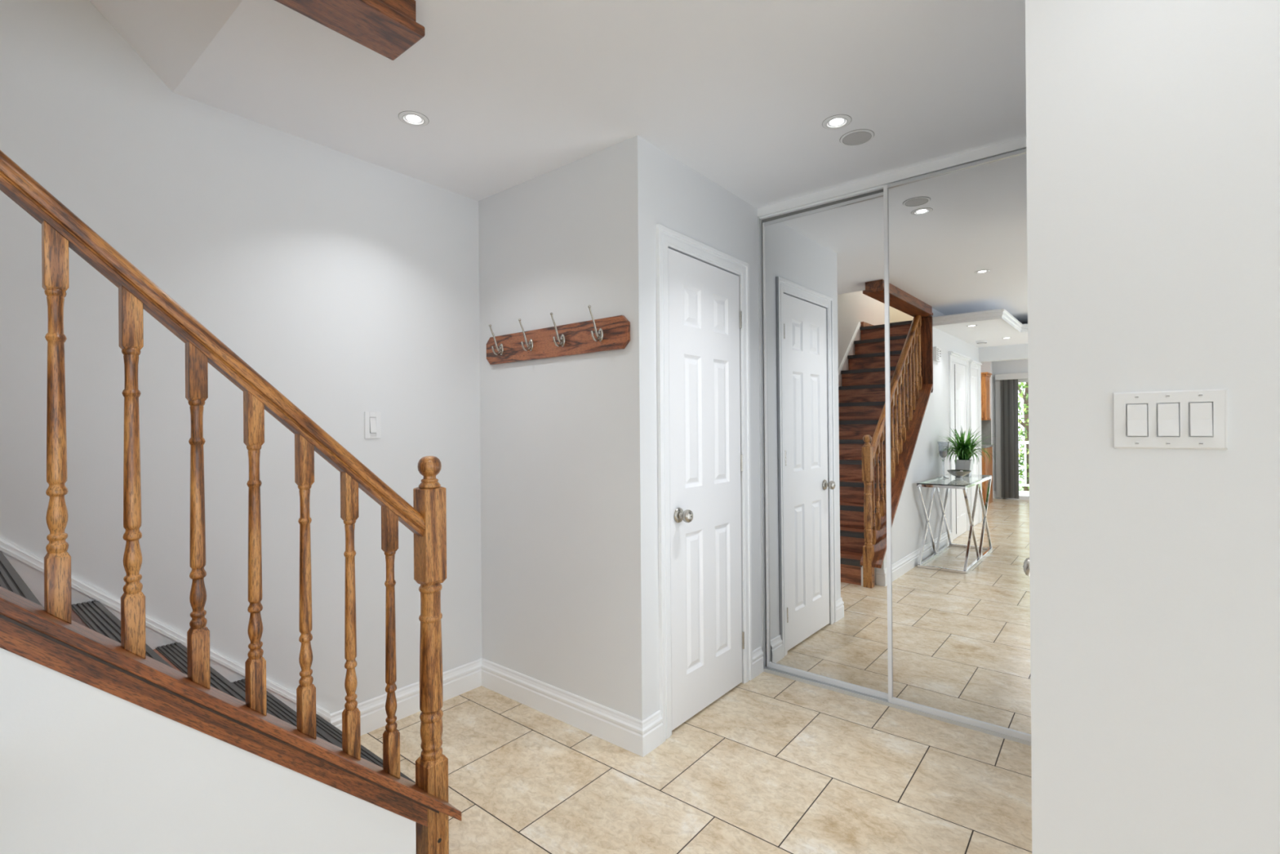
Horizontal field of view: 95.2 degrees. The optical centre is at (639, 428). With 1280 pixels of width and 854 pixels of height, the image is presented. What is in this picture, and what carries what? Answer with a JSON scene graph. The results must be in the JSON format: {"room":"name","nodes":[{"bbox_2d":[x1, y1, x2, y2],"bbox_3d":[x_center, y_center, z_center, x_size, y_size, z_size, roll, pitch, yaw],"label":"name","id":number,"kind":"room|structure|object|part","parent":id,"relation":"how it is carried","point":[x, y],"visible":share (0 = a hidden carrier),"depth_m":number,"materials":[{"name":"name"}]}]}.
{"room":"entrance hall","nodes":[
{"label":"entrance hall","id":0,"kind":"room"},
{"bbox_2d":[88,0,242,92],"bbox_3d":[-1.603,-1.732,1.280,0.881,1.170,1.120,0,0,39],"label":"ceiling","id":1,"kind":"structure","parent":0,"point":[170,36],"depth_m":1.79,"materials":[{"name":"paint"}]},
{"bbox_2d":[0,0,481,713],"bbox_3d":[-1.715,-1.406,1.936,0.120,5.400,6.120,0,0,39],"label":"wall","id":2,"kind":"structure","parent":0,"point":[349,284],"depth_m":2.13,"materials":[{"name":"paint"}]},
{"bbox_2d":[364,411,381,438],"bbox_3d":[-1.150,-0.017,2.519,0.012,0.118,0.070,0,0,39],"label":"light switch","id":3,"kind":"object","parent":2,"relation":"attached to","point":[371,419],"visible":1,"depth_m":2.52,"materials":[{"name":"white plastic"}]},
{"bbox_2d":[0,135,765,853],"bbox_3d":[-1.231,0.070,0.901,0.158,2.440,5.860,0,0,39],"label":"wall","id":4,"kind":"structure","parent":0,"point":[85,768],"depth_m":1.31,"materials":[{"name":"paint"}]},
{"bbox_2d":[655,223,752,742],"bbox_3d":[0.320,0.218,2.690,0.018,2.121,0.770,0,0,39],"label":"trim","id":5,"kind":"structure","parent":4,"relation":"attached to","point":[666,237],"depth_m":2.44,"materials":[{"name":"paint"}]},
{"bbox_2d":[667,248,744,730],"bbox_3d":[0.331,0.252,2.685,0.103,2.029,0.619,0,0,39],"label":"door","id":6,"kind":"structure","parent":4,"relation":"in","point":[705,316],"depth_m":2.66,"materials":[{"name":"paint"}]},
{"bbox_3d":[0.191,0.368,2.482,0.067,0.066,0.066,0,0,39],"label":"handle","id":7,"kind":"part","parent":6,"relation":"part of","materials":[{"name":"silver metal"}]},
{"bbox_2d":[751,645,763,679],"bbox_3d":[0.607,1.211,3.035,0.016,0.131,0.121,0,0,39],"label":"baseboard","id":8,"kind":"structure","parent":4,"relation":"attached to","point":[757,654],"depth_m":3.03,"materials":[{"name":"paint"}]},
{"bbox_2d":[757,217,765,667],"bbox_3d":[0.646,0.078,3.100,0.010,2.384,0.029,0,0,39],"label":"trim","id":9,"kind":"structure","parent":4,"relation":"attached to","point":[759,221],"depth_m":3.09,"materials":[{"name":"metal"}]},
{"bbox_2d":[761,189,883,222],"bbox_3d":[0.896,-1.075,2.926,0.628,0.098,0.026,0,0,39],"label":"trim","id":10,"kind":"structure","parent":4,"relation":"attached to","point":[881,190],"depth_m":2.91,"materials":[{"name":"white metal"}]},
{"bbox_2d":[757,137,1026,219],"bbox_3d":[1.147,-1.142,2.703,1.305,0.052,0.060,0,0,39],"label":"trim","id":11,"kind":"structure","parent":4,"relation":"attached to","point":[875,184],"depth_m":2.69,"materials":[{"name":"paint"}]},
{"bbox_2d":[763,666,1031,745],"bbox_3d":[1.170,1.264,2.703,1.301,0.016,0.068,0,0,39],"label":"trim","id":12,"kind":"structure","parent":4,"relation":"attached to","point":[857,694],"depth_m":2.73,"materials":[{"name":"metal"}]},
{"bbox_2d":[762,191,888,699],"bbox_3d":[0.923,0.082,2.908,0.658,2.360,0.022,0,0,40],"label":"mirror door","id":13,"kind":"structure","parent":12,"relation":"on","point":[824,306],"depth_m":2.90,"materials":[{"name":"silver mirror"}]},
{"bbox_3d":[0.908,-1.090,2.907,0.626,0.016,0.020,0,0,40],"label":"rail","id":14,"kind":"part","parent":13,"relation":"part of","materials":[{"name":"metal"}]},
{"bbox_3d":[0.932,1.249,2.913,0.626,0.026,0.020,0,0,40],"label":"rail","id":15,"kind":"part","parent":13,"relation":"part of","materials":[{"name":"white metal"}]},
{"bbox_2d":[883,148,1031,741],"bbox_3d":[1.392,0.068,2.492,0.656,2.380,0.022,0,0,40],"label":"mirror door","id":16,"kind":"structure","parent":12,"relation":"on","point":[956,268],"depth_m":2.51,"materials":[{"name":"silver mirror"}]},
{"bbox_3d":[1.382,-1.114,2.487,0.626,0.016,0.020,0,0,40],"label":"rail","id":17,"kind":"part","parent":16,"relation":"part of","materials":[{"name":"metal"}]},
{"bbox_3d":[1.406,1.245,2.493,0.626,0.026,0.020,0,0,40],"label":"rail","id":18,"kind":"part","parent":16,"relation":"part of","materials":[{"name":"white metal"}]},
{"bbox_2d":[478,142,622,712],"bbox_3d":[-0.410,0.064,2.701,0.936,2.440,0.100,0,0,39],"label":"wall","id":19,"kind":"structure","parent":0,"point":[550,447],"depth_m":2.62,"materials":[{"name":"paint"}]},
{"bbox_2d":[330,657,662,756],"bbox_3d":[-0.584,1.220,2.381,1.052,0.131,0.858,0,0,39],"label":"baseboard","id":20,"kind":"structure","parent":19,"relation":"attached to","point":[637,736],"depth_m":2.56,"materials":[{"name":"paint"}]},
{"bbox_2d":[486,305,630,364],"bbox_3d":[-0.422,-0.408,2.584,0.914,0.179,0.090,0,0,39],"label":"coat rack","id":21,"kind":"object","parent":19,"relation":"attached to","point":[611,333],"visible":1,"depth_m":2.54,"materials":[{"name":"brown wood"}]},
{"bbox_2d":[173,0,1026,208],"bbox_3d":[-0.216,-1.219,-1.373,8.000,0.120,9.400,0,0,39],"label":"ceiling","id":22,"kind":"structure","parent":0,"point":[511,93],"depth_m":1.97,"materials":[{"name":"paint"}]},
{"bbox_2d":[274,0,425,60],"bbox_3d":[-1.128,-0.726,1.034,0.178,0.848,1.542,0,0,39],"label":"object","id":23,"kind":"structure","parent":22,"relation":"attached to","point":[388,28],"depth_m":1.53,"materials":[{"name":"brown wood"}]},
{"bbox_2d":[398,111,428,126],"bbox_3d":[-0.840,-1.157,2.172,0.107,0.016,0.107,0,0,39],"label":"recessed light","id":24,"kind":"object","parent":22,"relation":"in","point":[413,118],"visible":1,"depth_m":2.17,"materials":[{"name":"paint"}]},
{"bbox_2d":[822,114,851,129],"bbox_3d":[0.748,-1.169,2.219,0.107,0.016,0.107,0,0,39],"label":"recessed light","id":25,"kind":"object","parent":22,"relation":"in","point":[838,121],"visible":0.99,"depth_m":2.21,"materials":[{"name":"paint"}]},
{"bbox_2d":[840,128,874,146],"bbox_3d":[0.869,-1.164,2.339,0.130,0.005,0.130,0,0,39],"label":"ceiling speaker","id":26,"kind":"object","parent":22,"relation":"attached to","point":[856,137],"visible":1,"depth_m":2.33,"materials":[{"name":"paint"}]},
{"bbox_2d":[842,132,871,144],"bbox_3d":[0.868,-1.165,2.339,0.108,0.003,0.108,0,0,39],"label":"grille","id":27,"kind":"object","parent":26,"relation":"attached to","point":[849,138],"depth_m":2.34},
{"bbox_2d":[360,629,1031,853],"bbox_3d":[-0.197,1.321,-1.374,8.000,0.080,9.400,0,0,39],"label":"floor","id":28,"kind":"structure","parent":0,"point":[775,764],"depth_m":2.13,"materials":[{"name":"tile"}]},
{"bbox_2d":[0,537,461,844],"bbox_3d":[-1.982,0.032,0.667,1.035,2.528,3.550,0,0,39],"label":"staircase","id":29,"kind":"structure","parent":28,"relation":"on","point":[88,650],"depth_m":1.32,"materials":[{"name":"wood"}]},
{"bbox_3d":[-2.065,-0.023,1.374,0.020,2.417,2.552,0,0,39],"label":"skirt moulding","id":30,"kind":"part","parent":29,"relation":"part of","materials":[{"name":"paint"}]},
{"bbox_3d":[-1.050,0.352,1.016,0.015,1.426,1.545,0,0,39],"label":"string moulding","id":31,"kind":"part","parent":29,"relation":"part of","materials":[{"name":"brown wood"}]},
{"bbox_2d":[0,150,448,853],"bbox_3d":[-1.092,0.101,1.117,0.068,2.377,1.590,0,0,39],"label":"stair railing","id":32,"kind":"object","parent":29,"relation":"attached to","point":[62,229],"visible":1,"depth_m":1.34,"materials":[{"name":"brown wood"}]},
{"bbox_3d":[-1.106,-0.372,1.105,0.061,1.366,1.487,0,0,39],"label":"handrail","id":33,"kind":"part","parent":32,"relation":"part of","materials":[{"name":"brown wood"}]},
{"bbox_3d":[-0.610,0.728,1.710,0.067,1.116,0.067,0,0,39],"label":"newel post","id":34,"kind":"part","parent":32,"relation":"part of","materials":[{"name":"brown wood"}]},
{"bbox_2d":[763,354,766,629],"bbox_3d":[3.027,0.037,1.993,7.181,2.440,0.100,0,0,39],"label":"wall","id":35,"kind":"structure","parent":0,"point":[763,354],"depth_m":3.73,"materials":[{"name":"paint"}]},
{"bbox_2d":[1022,557,1030,576],"bbox_3d":[1.288,0.246,1.834,0.113,2.030,0.890,0,0,39],"label":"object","id":36,"kind":"structure","parent":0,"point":[1026,563],"depth_m":1.72,"materials":[{"name":"metal"}]},
{"bbox_2d":[1025,0,1279,853],"bbox_3d":[2.746,0.038,-0.145,4.740,2.440,0.120,0,0,39],"label":"wall","id":37,"kind":"structure","parent":0,"point":[1153,126],"depth_m":1.17,"materials":[{"name":"paint"}]},
{"bbox_2d":[1113,388,1227,449],"bbox_3d":[1.035,-0.018,1.145,0.165,0.114,0.014,0,0,39],"label":"light switch","id":38,"kind":"object","parent":37,"relation":"attached to","point":[1201,413],"visible":1,"depth_m":1.14,"materials":[{"name":"white plastic"}]}
]}

